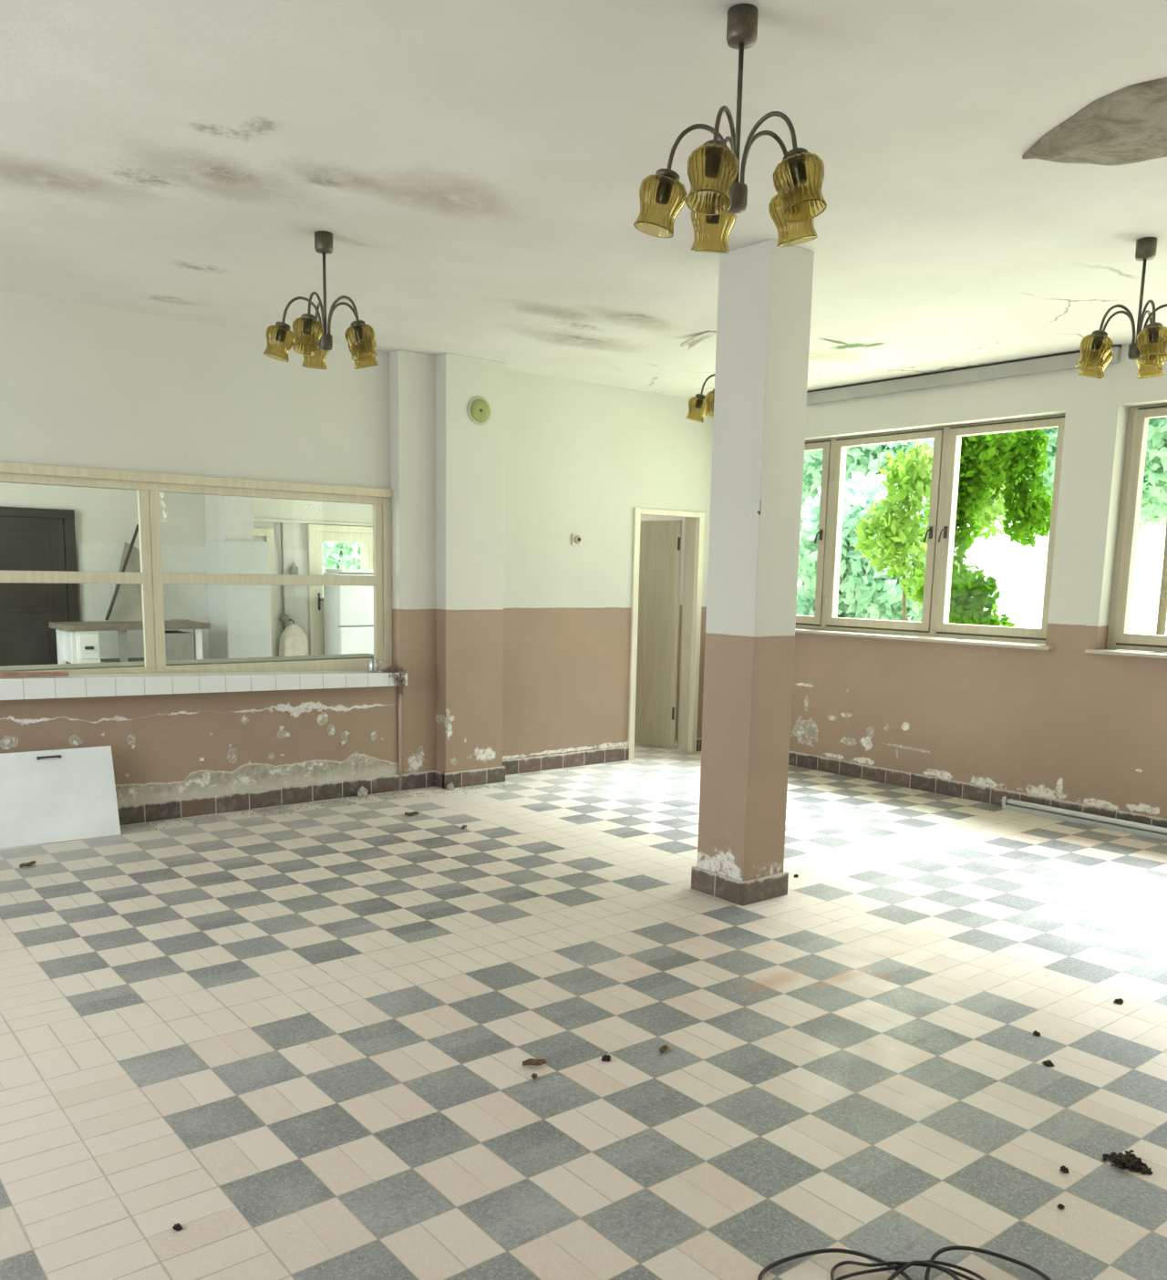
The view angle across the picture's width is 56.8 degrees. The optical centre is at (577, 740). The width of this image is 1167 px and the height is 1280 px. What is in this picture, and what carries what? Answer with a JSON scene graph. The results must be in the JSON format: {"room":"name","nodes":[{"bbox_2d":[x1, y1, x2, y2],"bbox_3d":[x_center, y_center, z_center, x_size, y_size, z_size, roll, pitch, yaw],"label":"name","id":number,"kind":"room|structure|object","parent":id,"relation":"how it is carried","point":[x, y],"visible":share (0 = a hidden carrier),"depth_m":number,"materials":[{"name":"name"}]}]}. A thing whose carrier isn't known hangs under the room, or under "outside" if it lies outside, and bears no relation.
{"room":"abandoned dining hall","nodes":[
{"label":"abandoned dining hall","id":0,"kind":"room"},
{"bbox_2d":[0,482,372,621],"bbox_3d":[-3.116,-1.313,8.323,6.900,2.748,4.450,-6,11,-38],"label":"wall","id":1,"kind":"structure","parent":0,"point":[101,515],"depth_m":10.24,"materials":[{"name":"paint"}]},
{"bbox_2d":[0,505,80,666],"bbox_3d":[-5.257,-1.071,9.293,1.810,1.890,0.050,-6,11,-38],"label":"door","id":2,"kind":"structure","parent":1,"relation":"in","point":[31,539],"depth_m":9.57,"materials":[{"name":"black wood"}]},
{"bbox_2d":[77,542,309,659],"bbox_3d":[-3.668,-1.098,10.597,2.250,1.600,0.012,-6,11,-38],"label":"tiles","id":3,"kind":"structure","parent":1,"relation":"attached to","point":[189,602],"depth_m":10.37,"materials":[{"name":"white tile"}]},
{"bbox_2d":[289,561,298,574],"bbox_3d":[-2.907,-1.721,11.065,0.080,0.236,0.048,-6,11,-38],"label":"switch box","id":4,"kind":"object","parent":3,"relation":"attached to","point":[292,570],"visible":0.57,"depth_m":11.04,"materials":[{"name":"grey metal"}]},
{"bbox_2d":[253,527,276,656],"bbox_3d":[-3.245,-1.237,10.889,0.395,1.800,0.050,-6,11,-38],"label":"door","id":5,"kind":"structure","parent":1,"relation":"in","point":[260,534],"depth_m":10.89,"materials":[{"name":"beige paint"}]},
{"bbox_2d":[278,522,289,631],"bbox_3d":[-3.001,-1.287,11.046,0.100,1.860,0.098,-6,11,-38],"label":"pipe","id":6,"kind":"object","parent":1,"relation":"attached to","point":[283,618],"visible":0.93,"depth_m":11.01,"materials":[{"name":"grey metal"}]},
{"bbox_2d":[278,619,309,656],"bbox_3d":[-2.911,-1.002,11.067,0.336,0.488,0.225,-6,11,-38],"label":"coat","id":7,"kind":"object","parent":1,"relation":"hanging from","point":[293,640],"visible":0.77,"depth_m":10.98,"materials":[{"name":"beige fabric"}]},
{"bbox_2d":[252,517,372,526],"bbox_3d":[-2.551,-2.277,11.285,1.800,0.030,0.030,-6,11,-38],"label":"ledge","id":8,"kind":"object","parent":1,"relation":"attached to","point":[254,519],"visible":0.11,"depth_m":11.12,"materials":[{"name":"paint"}]},
{"bbox_2d":[306,524,372,655],"bbox_3d":[-2.447,-1.345,11.488,0.860,1.860,0.092,-6,11,-38],"label":"door","id":9,"kind":"structure","parent":1,"relation":"in","point":[315,533],"depth_m":11.26,"materials":[{"name":"beige paint"}]},
{"bbox_2d":[0,685,398,805],"bbox_3d":[-3.519,0.180,5.226,5.900,0.740,0.260,-6,11,-38],"label":"wall","id":10,"kind":"structure","parent":0,"point":[167,747],"depth_m":6.23,"materials":[{"name":"paint"}]},
{"bbox_2d":[0,670,407,700],"bbox_3d":[-2.650,-0.307,5.662,3.877,0.205,0.220,-6,11,-38],"label":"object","id":11,"kind":"object","parent":10,"relation":"on","point":[87,685],"depth_m":5.89,"materials":[{"name":"white tile"}]},
{"bbox_2d":[367,658,381,671],"bbox_3d":[-1.272,-0.473,6.733,0.068,0.082,0.084,4,9,18],"label":"metal cup","id":12,"kind":"object","parent":11,"relation":"on","point":[372,666],"visible":1,"depth_m":6.70,"materials":[{"name":"silver metal"}]},
{"bbox_2d":[381,663,412,694],"bbox_3d":[-1.128,-0.389,6.776,0.230,0.190,0.119,-6,11,-38],"label":"clump","id":13,"kind":"object","parent":11,"relation":"on","point":[395,669],"visible":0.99,"depth_m":6.74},
{"bbox_2d":[397,686,402,790],"bbox_3d":[-1.143,-0.024,6.950,0.022,0.700,0.022,-6,11,-38],"label":"trim","id":14,"kind":"structure","parent":10,"relation":"attached to","point":[398,694],"depth_m":6.95,"materials":[{"name":"paint"}]},
{"bbox_2d":[117,737,701,825],"bbox_3d":[-2.237,0.386,6.117,8.672,0.105,0.220,-6,11,-38],"label":"baseboard","id":15,"kind":"structure","parent":10,"relation":"attached to","point":[167,810],"depth_m":6.78,"materials":[{"name":"tile"}]},
{"bbox_2d":[204,494,271,659],"bbox_3d":[-3.297,-1.652,10.469,0.436,2.748,0.524,-6,11,-38],"label":"pier","id":16,"kind":"object","parent":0,"point":[239,615],"visible":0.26,"depth_m":10.29,"materials":[{"name":"white paint"}]},
{"bbox_2d":[0,289,713,760],"bbox_3d":[-2.379,-0.938,6.013,8.838,2.748,0.168,-6,11,-38],"label":"wall","id":17,"kind":"structure","parent":0,"point":[82,385],"depth_m":6.75,"materials":[{"name":"paint"}]},
{"bbox_2d":[0,461,392,674],"bbox_3d":[-2.789,-0.886,5.820,3.850,1.140,0.370,-6,11,-38],"label":"window","id":18,"kind":"structure","parent":17,"relation":"in","point":[148,486],"depth_m":6.09,"materials":[{"name":"beige paint"}]},
{"bbox_2d":[571,534,581,545],"bbox_3d":[0.004,-1.440,7.715,0.080,0.080,0.042,-6,11,-38],"label":"light switch","id":19,"kind":"object","parent":17,"relation":"attached to","point":[576,539],"visible":1,"depth_m":7.71,"materials":[{"name":"beige plastic"}]},
{"bbox_2d":[627,507,704,759],"bbox_3d":[0.448,-0.877,8.699,0.730,1.905,0.809,-6,11,-38],"label":"door","id":20,"kind":"structure","parent":17,"relation":"in","point":[656,544],"depth_m":8.72,"materials":[{"name":"beige paint"}]},
{"bbox_2d":[389,349,505,774],"bbox_3d":[-0.886,-1.076,7.081,0.716,2.748,0.404,-6,11,-38],"label":"wall","id":21,"kind":"structure","parent":0,"point":[447,469],"depth_m":6.94,"materials":[{"name":"paint"}]},
{"bbox_2d":[467,396,491,424],"bbox_3d":[-0.616,-2.100,6.858,0.176,0.176,0.031,-6,11,-38],"label":"air vent","id":22,"kind":"object","parent":21,"relation":"in","point":[479,408],"visible":1,"depth_m":6.85,"materials":[{"name":"green plastic"}]},
{"bbox_2d":[0,740,1166,1279],"bbox_3d":[-1.025,0.746,4.692,9.050,0.120,14.300,-6,11,-38],"label":"floor","id":23,"kind":"structure","parent":0,"point":[298,1043],"depth_m":3.30,"materials":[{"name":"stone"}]},
{"bbox_2d":[19,860,35,867],"bbox_3d":[-2.588,0.583,5.080,0.045,0.019,0.080,6,10,28],"label":"dead leaf","id":24,"kind":"object","parent":23,"relation":"on","point":[30,863],"visible":1,"depth_m":5.08,"materials":[{"name":"brown plant"}]},
{"bbox_2d":[0,745,120,848],"bbox_3d":[-2.990,0.310,5.373,1.300,0.462,0.150,-5,11,-35],"label":"door","id":25,"kind":"structure","parent":23,"relation":"on","point":[68,794],"depth_m":5.57,"materials":[{"name":"white laminate"}]},
{"bbox_2d":[48,620,210,664],"bbox_3d":[-3.971,-0.603,9.646,1.220,0.905,0.592,-6,11,-38],"label":"work table","id":26,"kind":"object","parent":23,"relation":"on","point":[77,642],"visible":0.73,"depth_m":9.38,"materials":[{"name":"white wood"}]},
{"bbox_2d":[67,657,144,663],"bbox_3d":[-3.973,-0.710,9.634,0.980,0.030,0.420,-6,11,-38],"label":"shelf","id":27,"kind":"object","parent":26,"relation":"attached to","point":[108,660],"depth_m":9.55,"materials":[{"name":"grey metal"}]},
{"bbox_2d":[104,524,138,620],"bbox_3d":[-4.136,-1.544,9.819,0.028,0.871,0.604,3,9,9],"label":"pole","id":28,"kind":"object","parent":26,"relation":"on","point":[137,527],"visible":0.81,"depth_m":9.82,"materials":[{"name":"metal"}]},
{"bbox_2d":[108,542,142,621],"bbox_3d":[-4.155,-1.465,9.877,0.400,0.716,0.382,-6,11,-38],"label":"leaning board","id":29,"kind":"object","parent":26,"relation":"on","point":[128,603],"visible":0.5,"depth_m":9.86,"materials":[{"name":"white wood"}]},
{"bbox_2d":[170,619,189,621],"bbox_3d":[-3.637,-1.101,9.877,0.130,0.020,0.120,-6,11,-38],"label":"tray","id":30,"kind":"object","parent":26,"relation":"on","point":[171,620],"visible":1,"depth_m":9.85,"materials":[{"name":"grey metal"}]},
{"bbox_2d":[172,1223,182,1230],"bbox_3d":[-0.865,1.051,2.335,0.021,0.012,0.020,5,10,23],"label":"crumb","id":31,"kind":"object","parent":23,"relation":"on","point":[178,1227],"visible":1,"depth_m":2.33,"materials":[{"name":"soil"}]},
{"bbox_2d":[323,568,373,654],"bbox_3d":[-2.296,-1.086,11.306,0.590,1.410,0.390,-6,11,-38],"label":"fridge","id":32,"kind":"object","parent":23,"relation":"on","point":[348,610],"visible":0.27,"depth_m":11.07,"materials":[{"name":"white metal"}]},
{"bbox_2d":[357,784,368,797],"bbox_3d":[-1.353,0.315,6.789,0.076,0.072,0.069,-6,11,-38],"label":"chunk","id":33,"kind":"object","parent":23,"relation":"on","point":[362,791],"visible":1,"depth_m":6.77,"materials":[{"name":"white concrete"}]},
{"bbox_2d":[404,811,418,815],"bbox_3d":[-0.966,0.424,6.291,0.080,0.019,0.045,-2,10,-21],"label":"dead leaf","id":34,"kind":"object","parent":23,"relation":"on","point":[412,812],"visible":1,"depth_m":6.29,"materials":[{"name":"brown plant"}]},
{"bbox_2d":[446,783,454,790],"bbox_3d":[-0.832,0.297,7.058,0.049,0.044,0.048,0,9,-10],"label":"chunk","id":35,"kind":"object","parent":23,"relation":"on","point":[449,786],"visible":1,"depth_m":7.04,"materials":[{"name":"white concrete"}]},
{"bbox_2d":[522,1058,546,1065],"bbox_3d":[-0.126,0.935,3.133,0.068,0.016,0.038,0,9,-10],"label":"dead leaf","id":36,"kind":"object","parent":23,"relation":"on","point":[531,1061],"visible":1,"depth_m":3.14,"materials":[{"name":"brown plant"}]},
{"bbox_2d":[531,1073,537,1079],"bbox_3d":[-0.122,0.952,3.057,0.018,0.008,0.032,1,9,0],"label":"dead leaf","id":37,"kind":"object","parent":23,"relation":"on","point":[533,1076],"visible":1,"depth_m":3.06,"materials":[{"name":"brown plant"}]},
{"bbox_2d":[134,766,974,833],"bbox_3d":[0.068,0.425,6.471,4.607,0.005,2.317,-6,11,-38],"label":"plaster dust","id":38,"kind":"object","parent":23,"relation":"on","point":[287,806],"visible":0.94,"depth_m":6.51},
{"bbox_2d":[601,1054,610,1062],"bbox_3d":[0.086,0.933,3.182,0.026,0.018,0.026,5,10,22],"label":"crumb","id":39,"kind":"object","parent":23,"relation":"on","point":[606,1058],"visible":1,"depth_m":3.18,"materials":[{"name":"soil"}]},
{"bbox_2d":[659,1044,668,1053],"bbox_3d":[0.261,0.928,3.244,0.027,0.011,0.048,5,10,22],"label":"dead leaf","id":40,"kind":"object","parent":23,"relation":"on","point":[665,1047],"visible":1,"depth_m":3.25,"materials":[{"name":"brown plant"}]},
{"bbox_2d":[691,238,814,905],"bbox_3d":[0.757,-0.671,4.691,0.311,2.748,0.329,-6,11,-38],"label":"column","id":41,"kind":"structure","parent":23,"relation":"on","point":[764,301],"depth_m":4.59,"materials":[{"name":"paint"}]},
{"bbox_2d":[757,1245,1051,1279],"bbox_3d":[0.675,1.091,2.183,0.616,0.035,0.231,0,9,-6],"label":"cable tangle","id":42,"kind":"object","parent":23,"relation":"on","point":[901,1266],"visible":1,"depth_m":2.23,"materials":[{"name":"black rubber"}]},
{"bbox_2d":[1032,1030,1040,1035],"bbox_3d":[1.457,0.925,3.419,0.022,0.013,0.024,0,9,-7],"label":"crumb","id":43,"kind":"object","parent":23,"relation":"on","point":[1036,1033],"visible":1,"depth_m":3.41,"materials":[{"name":"soil"}]},
{"bbox_2d":[1042,1059,1054,1066],"bbox_3d":[1.401,0.958,3.207,0.030,0.012,0.031,1,9,-3],"label":"crumb","id":44,"kind":"object","parent":23,"relation":"on","point":[1047,1063],"visible":1,"depth_m":3.20,"materials":[{"name":"soil"}]},
{"bbox_2d":[1056,1203,1064,1209],"bbox_3d":[1.110,1.068,2.476,0.015,0.009,0.014,-6,11,-38],"label":"crumb","id":45,"kind":"object","parent":23,"relation":"on","point":[1059,1205],"visible":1,"depth_m":2.47,"materials":[{"name":"soil"}]},
{"bbox_2d":[1059,1165,1069,1173],"bbox_3d":[1.187,1.043,2.628,0.021,0.014,0.021,4,9,20],"label":"crumb","id":46,"kind":"object","parent":23,"relation":"on","point":[1063,1169],"visible":1,"depth_m":2.62,"materials":[{"name":"soil"}]},
{"bbox_2d":[1000,795,1166,840],"bbox_3d":[3.149,0.484,6.241,0.050,0.076,1.519,-6,11,-38],"label":"tube light","id":47,"kind":"object","parent":23,"relation":"on","point":[1006,800],"visible":1,"depth_m":6.39,"materials":[{"name":"metal"}]},
{"bbox_2d":[1113,998,1123,1004],"bbox_3d":[1.855,0.889,3.692,0.030,0.016,0.028,-6,11,-38],"label":"crumb","id":48,"kind":"object","parent":23,"relation":"on","point":[1120,1000],"visible":1,"depth_m":3.69,"materials":[{"name":"soil"}]},
{"bbox_2d":[1102,1149,1153,1175],"bbox_3d":[1.359,1.034,2.665,0.112,0.026,0.077,5,10,24],"label":"pile","id":49,"kind":"object","parent":23,"relation":"on","point":[1121,1161],"visible":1,"depth_m":2.65,"materials":[{"name":"soil"}]},
{"bbox_2d":[0,0,1166,398],"bbox_3d":[-0.892,-2.110,4.308,9.250,0.150,14.300,-6,11,-38],"label":"ceiling","id":50,"kind":"structure","parent":0,"point":[476,170],"depth_m":3.59,"materials":[{"name":"paint"}]},
{"bbox_2d":[159,492,168,522],"bbox_3d":[-3.723,-2.448,9.680,0.069,0.949,0.030,-6,11,-38],"label":"strip","id":51,"kind":"object","parent":50,"relation":"hanging from","point":[161,494],"visible":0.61,"depth_m":9.73,"materials":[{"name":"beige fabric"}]},
{"bbox_2d":[263,230,378,369],"bbox_3d":[-1.011,-1.796,4.388,0.458,0.500,0.476,-8,12,-44],"label":"chandelier","id":52,"kind":"object","parent":50,"relation":"hanging from","point":[310,337],"visible":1,"depth_m":4.33,"materials":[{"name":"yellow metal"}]},
{"bbox_2d":[680,330,716,351],"bbox_3d":[0.688,-2.244,6.054,0.100,0.060,0.300,-6,11,-38],"label":"flap","id":53,"kind":"object","parent":50,"relation":"attached to","point":[694,341],"visible":0.93,"depth_m":6.08,"materials":[{"name":"white paint"}]},
{"bbox_2d":[685,373,714,423],"bbox_3d":[0.831,-1.986,5.830,0.476,0.500,0.458,7,11,33],"label":"chandelier","id":54,"kind":"object","parent":50,"relation":"hanging from","point":[700,405],"visible":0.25,"depth_m":5.88,"materials":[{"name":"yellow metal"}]},
{"bbox_2d":[633,3,826,253],"bbox_3d":[0.381,-1.488,2.589,0.476,0.500,0.458,5,10,25],"label":"chandelier","id":55,"kind":"object","parent":50,"relation":"hanging from","point":[716,196],"visible":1,"depth_m":2.56,"materials":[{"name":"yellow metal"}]},
{"bbox_2d":[1021,77,1166,165],"bbox_3d":[1.642,-1.776,3.105,0.711,0.042,0.504,6,10,28],"label":"flap","id":56,"kind":"object","parent":50,"relation":"attached to","point":[1128,125],"visible":1,"depth_m":3.16,"materials":[{"name":"grey paint"}]},
{"bbox_2d":[1075,237,1166,379],"bbox_3d":[2.239,-1.712,4.248,0.458,0.500,0.476,5,10,26],"label":"chandelier","id":57,"kind":"object","parent":50,"relation":"hanging from","point":[1149,350],"visible":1,"depth_m":4.22,"materials":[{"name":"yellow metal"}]},
{"bbox_2d":[640,514,685,741],"bbox_3d":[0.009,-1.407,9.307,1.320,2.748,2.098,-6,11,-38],"label":"door frame","id":58,"kind":"structure","parent":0,"point":[644,517],"depth_m":9.19,"materials":[{"name":"paint"}]},
{"bbox_2d":[789,343,1166,818],"bbox_3d":[4.005,-0.699,5.263,0.216,2.748,9.300,-6,11,-38],"label":"wall","id":59,"kind":"structure","parent":0,"point":[1064,722],"depth_m":6.65,"materials":[{"name":"paint"}]},
{"bbox_2d":[794,413,1065,650],"bbox_3d":[2.121,-1.432,7.522,0.237,1.412,2.685,-6,11,-38],"label":"window","id":60,"kind":"structure","parent":59,"relation":"in","point":[940,533],"depth_m":7.25,"materials":[{"name":"beige paint"}]},
{"bbox_2d":[806,344,1122,404],"bbox_3d":[2.097,-2.391,7.271,0.045,0.096,3.082,-6,11,-38],"label":"pelmet","id":61,"kind":"structure","parent":59,"relation":"attached to","point":[1064,361],"depth_m":6.86,"materials":[{"name":"white paint"}]},
{"bbox_2d":[788,751,1166,834],"bbox_3d":[3.889,0.611,5.428,0.026,0.105,8.952,-6,11,-38],"label":"baseboard","id":62,"kind":"structure","parent":59,"relation":"attached to","point":[981,793],"depth_m":7.17,"materials":[{"name":"tile"}]},
{"bbox_2d":[1084,403,1166,659],"bbox_3d":[3.995,-1.033,5.201,0.237,1.412,2.895,-6,11,-38],"label":"window","id":63,"kind":"structure","parent":59,"relation":"in","point":[1119,637],"depth_m":6.25,"materials":[{"name":"beige paint"}]},
{"label":"outside","id":64,"kind":"structure","parent":0,"visible":0},
{"bbox_2d":[322,595,1166,651],"bbox_3d":[29.921,-3.913,40.487,84.160,0.200,160.000,-6,11,-38],"label":"ground","id":65,"kind":"structure","parent":64,"point":[1024,614],"depth_m":56.20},
{"bbox_2d":[321,541,360,595],"bbox_3d":[-3.418,-3.041,18.025,2.538,3.865,4.027,8,12,39],"label":"shrub","id":66,"kind":"object","parent":65,"relation":"on","point":[349,552],"visible":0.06,"depth_m":16.98,"materials":[{"name":"green plant"}]},
{"bbox_2d":[801,439,933,513],"bbox_3d":[7.172,-5.979,27.117,4.515,7.256,5.828,-6,11,-38],"label":"tree","id":67,"kind":"object","parent":65,"relation":"on","point":[864,459],"visible":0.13,"depth_m":25.46,"materials":[{"name":"green plant"}]},
{"bbox_2d":[795,471,975,636],"bbox_3d":[5.991,-3.459,21.732,3.574,3.958,4.981,-6,11,-38],"label":"tree","id":68,"kind":"object","parent":65,"relation":"on","point":[865,592],"visible":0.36,"depth_m":20.68,"materials":[{"name":"green plant"}]},
{"bbox_2d":[852,440,1031,620],"bbox_3d":[4.469,-1.944,13.326,1.451,3.439,2.062,-6,11,-38],"label":"tree","id":69,"kind":"object","parent":65,"relation":"on","point":[896,539],"visible":0.66,"depth_m":13.36,"materials":[{"name":"green plant"}]},
{"bbox_2d":[926,429,1052,627],"bbox_3d":[3.830,-1.427,10.163,0.765,3.369,1.125,-6,11,-38],"label":"tree","id":70,"kind":"object","parent":65,"relation":"on","point":[994,460],"visible":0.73,"depth_m":9.96,"materials":[{"name":"green plant"}]},
{"bbox_2d":[980,427,1058,526],"bbox_3d":[12.524,-6.357,27.589,4.970,8.060,5.894,3,9,12],"label":"tree","id":71,"kind":"object","parent":65,"relation":"on","point":[1051,433],"visible":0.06,"depth_m":26.60,"materials":[{"name":"green leaves"},{"name":"bark"}]},
{"bbox_2d":[1137,416,1166,652],"bbox_3d":[11.357,-4.567,20.348,3.703,6.714,5.128,-6,11,-38],"label":"tree","id":72,"kind":"object","parent":65,"relation":"on","point":[1153,504],"visible":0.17,"depth_m":20.48,"materials":[{"name":"green plant"}]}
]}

